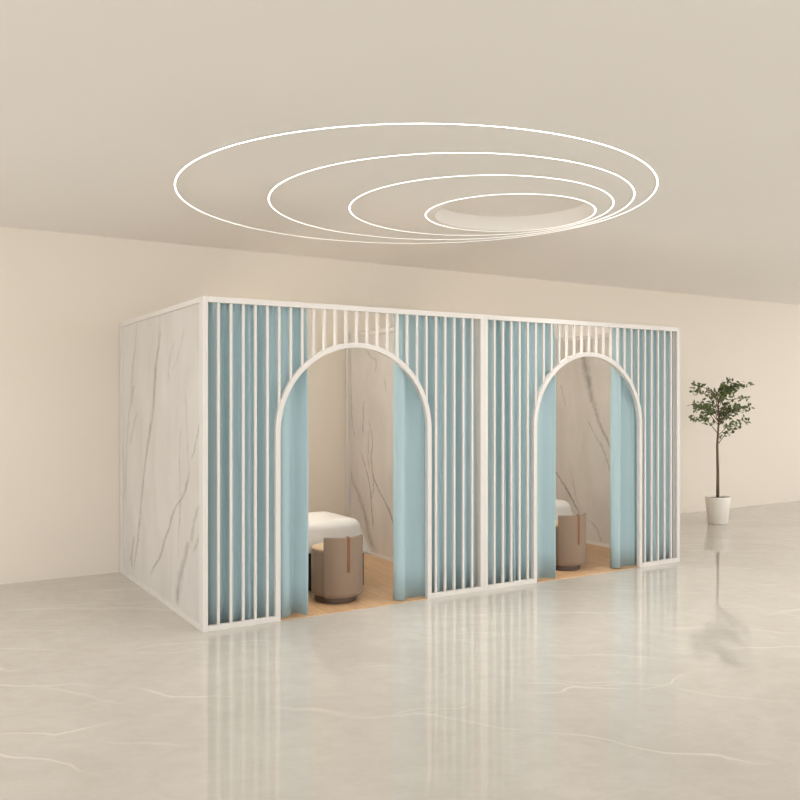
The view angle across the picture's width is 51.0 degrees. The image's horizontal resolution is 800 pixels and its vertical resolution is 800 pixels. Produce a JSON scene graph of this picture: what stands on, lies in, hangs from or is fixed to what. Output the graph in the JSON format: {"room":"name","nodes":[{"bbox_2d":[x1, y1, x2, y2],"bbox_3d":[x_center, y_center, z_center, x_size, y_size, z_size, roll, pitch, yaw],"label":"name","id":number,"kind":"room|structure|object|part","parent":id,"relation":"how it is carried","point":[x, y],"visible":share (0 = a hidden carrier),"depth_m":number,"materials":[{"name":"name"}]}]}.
{"room":"spa interior","nodes":[
{"label":"spa interior","id":0,"kind":"room"},
{"bbox_2d":[0,0,799,304],"bbox_3d":[3.789,-1.628,5.153,22.000,0.139,12.175,0,0,-32],"label":"ceiling","id":1,"kind":"structure","parent":0,"point":[103,103],"depth_m":4.81,"materials":[{"name":"paint"}]},
{"bbox_2d":[174,123,658,243],"bbox_3d":[0.117,-1.559,6.519,3.623,0.007,3.623,0,0,-32],"label":"recessed light","id":2,"kind":"object","parent":1,"relation":"in","point":[196,159],"visible":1,"depth_m":5.29,"materials":[{"name":"white paint"}]},
{"bbox_2d":[268,152,634,239],"bbox_3d":[0.394,-1.559,6.699,2.867,0.007,2.867,0,0,-32],"label":"recessed light","id":3,"kind":"object","parent":1,"relation":"in","point":[624,179],"visible":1,"depth_m":5.88,"materials":[{"name":"white paint"}]},
{"bbox_2d":[349,174,614,235],"bbox_3d":[0.651,-1.559,6.858,2.141,0.007,2.141,0,0,-32],"label":"recessed light","id":4,"kind":"object","parent":1,"relation":"in","point":[612,198],"visible":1,"depth_m":6.34,"materials":[{"name":"white paint"}]},
{"bbox_2d":[425,193,596,231],"bbox_3d":[0.918,-1.559,7.027,1.421,0.007,1.421,0,0,-32],"label":"recessed light","id":5,"kind":"object","parent":1,"relation":"in","point":[426,217],"visible":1,"depth_m":6.77,"materials":[{"name":"white paint"}]},
{"bbox_2d":[0,501,799,799],"bbox_3d":[3.789,1.708,5.153,22.000,0.100,12.175,0,0,-32],"label":"floor","id":6,"kind":"structure","parent":0,"point":[680,680],"depth_m":4.78,"materials":[{"name":"stone"}]},
{"bbox_2d":[281,553,426,620],"bbox_3d":[-0.975,1.656,7.683,2.490,0.005,2.466,0,0,-32],"label":"boards","id":7,"kind":"object","parent":6,"relation":"on","point":[377,591],"visible":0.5,"depth_m":7.05,"materials":[{"name":"brown wood"}]},
{"bbox_2d":[120,297,200,630],"bbox_3d":[-2.006,0.458,7.064,0.125,2.400,2.420,0,0,-32],"label":"marble panel","id":8,"kind":"object","parent":7,"relation":"on","point":[160,350],"visible":0.91,"depth_m":6.87,"materials":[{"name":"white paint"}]},
{"bbox_3d":[-2.661,0.458,8.059,0.050,2.320,0.040,0,0,-32],"label":"post","id":9,"kind":"part","parent":8,"relation":"part of","materials":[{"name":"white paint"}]},
{"bbox_3d":[-2.038,-0.722,7.045,0.050,0.040,2.420,0,0,-32],"label":"rail","id":10,"kind":"part","parent":8,"relation":"part of","materials":[{"name":"white paint"}]},
{"bbox_3d":[-2.038,1.638,7.045,0.050,0.040,2.420,0,0,-32],"label":"rail","id":11,"kind":"part","parent":8,"relation":"part of","materials":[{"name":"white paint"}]},
{"bbox_3d":[-1.416,0.458,6.031,0.050,2.320,0.040,0,0,-32],"label":"post","id":12,"kind":"part","parent":8,"relation":"part of","materials":[{"name":"white metal"}]},
{"bbox_2d":[308,553,363,590],"bbox_3d":[-1.138,1.371,7.334,1.548,0.565,0.630,0,0,-32],"label":"bed","id":13,"kind":"object","parent":7,"relation":"on","point":[309,554],"visible":0.04,"depth_m":7.25,"materials":[{"name":"grey fabric"}]},
{"bbox_2d":[308,511,369,553],"bbox_3d":[-1.159,1.203,7.321,1.677,0.315,0.809,0,0,-32],"label":"bed cover","id":14,"kind":"object","parent":13,"relation":"on","point":[323,524],"visible":0.24,"depth_m":7.32,"materials":[{"name":"white fabric"}]},
{"bbox_3d":[-0.347,1.466,7.491,0.036,0.375,0.036,0,0,-32],"label":"leg","id":15,"kind":"part","parent":13,"relation":"part of","materials":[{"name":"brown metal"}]},
{"bbox_2d":[311,534,362,603],"bbox_3d":[-0.526,1.380,6.952,0.406,0.548,0.438,0,0,-32],"label":"stool","id":16,"kind":"object","parent":7,"relation":"on","point":[336,563],"visible":1,"depth_m":6.78,"materials":[{"name":"brown leather"}]},
{"bbox_3d":[-0.534,1.218,6.965,0.400,0.031,0.400,0,0,-32],"label":"seat","id":17,"kind":"part","parent":16,"relation":"part of","materials":[{"name":"beige fabric"}]},
{"bbox_3d":[-0.442,1.357,6.815,0.361,0.490,0.104,0,0,-32],"label":"backrest","id":18,"kind":"part","parent":16,"relation":"part of","materials":[{"name":"beige fabric"}]},
{"bbox_2d":[201,296,483,632],"bbox_3d":[-0.360,0.458,6.663,2.510,2.400,0.092,0,0,-32],"label":"screen","id":19,"kind":"object","parent":7,"relation":"on","point":[281,398],"visible":1,"depth_m":6.33,"materials":[{"name":"white paint"}]},
{"bbox_3d":[-1.160,1.638,6.141,0.520,0.040,0.040,0,0,-32],"label":"rail","id":20,"kind":"part","parent":19,"relation":"part of","materials":[{"name":"white paint"}]},
{"bbox_2d":[208,302,307,624],"bbox_3d":[-1.061,0.472,6.279,0.787,2.368,0.111,0,0,-32],"label":"curtain","id":21,"kind":"object","parent":19,"relation":"hanging from","point":[294,422],"visible":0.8,"depth_m":6.28,"materials":[{"name":"blue fabric"}]},
{"bbox_3d":[-0.347,-0.722,6.641,2.430,0.040,0.040,0,0,-32],"label":"rail","id":22,"kind":"part","parent":19,"relation":"part of","materials":[{"name":"white paint"}]},
{"bbox_2d":[393,314,475,600],"bbox_3d":[0.297,0.472,7.116,0.826,2.368,0.104,0,0,-33],"label":"curtain","id":23,"kind":"object","parent":19,"relation":"hanging from","point":[408,414],"visible":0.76,"depth_m":7.04,"materials":[{"name":"blue fabric"}]},
{"bbox_3d":[0.472,1.638,7.144,0.509,0.040,0.040,0,0,-32],"label":"rail","id":24,"kind":"part","parent":19,"relation":"part of","materials":[{"name":"white paint"}]},
{"bbox_2d":[346,319,477,585],"bbox_3d":[0.097,0.458,8.357,0.155,2.400,2.420,0,0,-32],"label":"marble panel","id":25,"kind":"object","parent":6,"relation":"on","point":[369,374],"visible":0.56,"depth_m":8.93,"materials":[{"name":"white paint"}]},
{"bbox_3d":[-0.544,0.458,9.360,0.112,2.400,0.040,0,0,-32],"label":"post","id":26,"kind":"part","parent":25,"relation":"part of","materials":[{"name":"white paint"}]},
{"bbox_3d":[0.089,-0.722,8.329,0.048,0.040,2.380,0,0,-32],"label":"rail","id":27,"kind":"part","parent":25,"relation":"part of","materials":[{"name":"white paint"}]},
{"bbox_3d":[0.089,1.641,8.329,0.048,0.034,2.380,0,0,-32],"label":"rail","id":28,"kind":"part","parent":25,"relation":"part of","materials":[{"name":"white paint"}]},
{"bbox_3d":[0.702,0.461,7.332,0.048,2.326,0.040,0,0,-32],"label":"post","id":29,"kind":"part","parent":25,"relation":"part of","materials":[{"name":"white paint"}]},
{"bbox_2d":[537,543,638,582],"bbox_3d":[1.146,1.656,8.986,2.490,0.005,2.466,0,0,-32],"label":"boards","id":30,"kind":"object","parent":6,"relation":"on","point":[597,561],"visible":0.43,"depth_m":8.32,"materials":[{"name":"brown wood"}]},
{"bbox_2d":[556,513,585,570],"bbox_3d":[1.613,1.380,8.266,0.406,0.548,0.438,0,0,-32],"label":"stool","id":31,"kind":"object","parent":30,"relation":"on","point":[570,529],"visible":0.73,"depth_m":8.07,"materials":[{"name":"brown leather"}]},
{"bbox_2d":[484,315,679,590],"bbox_3d":[1.778,0.458,7.977,2.510,2.400,0.092,0,0,-32],"label":"screen","id":32,"kind":"object","parent":30,"relation":"on","point":[538,395],"visible":1,"depth_m":7.70,"materials":[{"name":"white paint"}]},
{"bbox_3d":[0.978,1.638,7.455,0.520,0.040,0.040,0,0,-32],"label":"rail","id":33,"kind":"part","parent":32,"relation":"part of","materials":[{"name":"white paint"}]},
{"bbox_2d":[488,320,555,583],"bbox_3d":[1.080,0.472,7.591,0.830,2.368,0.102,0,0,-32],"label":"curtain","id":34,"kind":"object","parent":32,"relation":"hanging from","point":[546,422],"visible":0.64,"depth_m":7.59,"materials":[{"name":"blue fabric"}]},
{"bbox_3d":[1.792,-0.722,7.955,2.430,0.040,0.040,0,0,-32],"label":"rail","id":35,"kind":"part","parent":32,"relation":"part of","materials":[{"name":"white paint"}]},
{"bbox_2d":[610,328,668,567],"bbox_3d":[2.426,0.472,8.421,0.825,2.368,0.113,0,0,-32],"label":"curtain","id":36,"kind":"object","parent":32,"relation":"hanging from","point":[623,422],"visible":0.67,"depth_m":8.35,"materials":[{"name":"blue fabric"}]},
{"bbox_3d":[2.610,1.638,8.457,0.509,0.040,0.040,0,0,-32],"label":"rail","id":37,"kind":"part","parent":32,"relation":"part of","materials":[{"name":"white paint"}]},
{"bbox_2d":[555,332,673,557],"bbox_3d":[2.196,0.458,9.646,0.050,2.400,2.420,0,0,-32],"label":"marble panel","id":38,"kind":"object","parent":30,"relation":"on","point":[583,384],"visible":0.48,"depth_m":9.67,"materials":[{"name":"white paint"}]},
{"bbox_3d":[2.196,-0.722,9.646,0.050,0.040,2.420,0,0,-32],"label":"rail","id":39,"kind":"part","parent":38,"relation":"part of","materials":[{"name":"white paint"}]},
{"bbox_3d":[2.196,1.638,9.646,0.050,0.040,2.420,0,0,-32],"label":"rail","id":40,"kind":"part","parent":38,"relation":"part of","materials":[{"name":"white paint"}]},
{"bbox_3d":[2.819,0.458,8.633,0.050,2.320,0.040,0,0,-32],"label":"post","id":41,"kind":"part","parent":38,"relation":"part of","materials":[{"name":"white paint"}]},
{"bbox_3d":[1.001,1.371,8.648,1.548,0.565,0.630,0,0,-32],"label":"bed","id":42,"kind":"object","parent":30,"relation":"on","visible":0},
{"bbox_2d":[556,499,572,519],"bbox_3d":[0.965,1.205,8.628,1.672,0.318,0.813,0,0,-32],"label":"bed cover","id":43,"kind":"object","parent":42,"relation":"on","point":[563,507],"visible":0.08,"depth_m":8.68,"materials":[{"name":"white fabric"}]},
{"bbox_2d":[687,376,754,524],"bbox_3d":[4.279,0.668,11.181,0.848,1.981,0.897,0,0,23],"label":"potted tree","id":44,"kind":"object","parent":6,"relation":"on","point":[717,506],"visible":1,"depth_m":11.20,"materials":[{"name":"green plant"}]},
{"bbox_3d":[4.276,1.478,11.276,0.335,0.360,0.335,0,0,-32],"label":"pot","id":45,"kind":"part","parent":44,"relation":"part of","materials":[{"name":"white ceramic"}]},
{"bbox_2d":[0,227,799,584],"bbox_3d":[0.655,0.050,10.255,22.000,3.217,0.200,0,0,-32],"label":"wall","id":46,"kind":"structure","parent":0,"point":[65,298],"depth_m":8.71,"materials":[{"name":"beige paint"}]}
]}

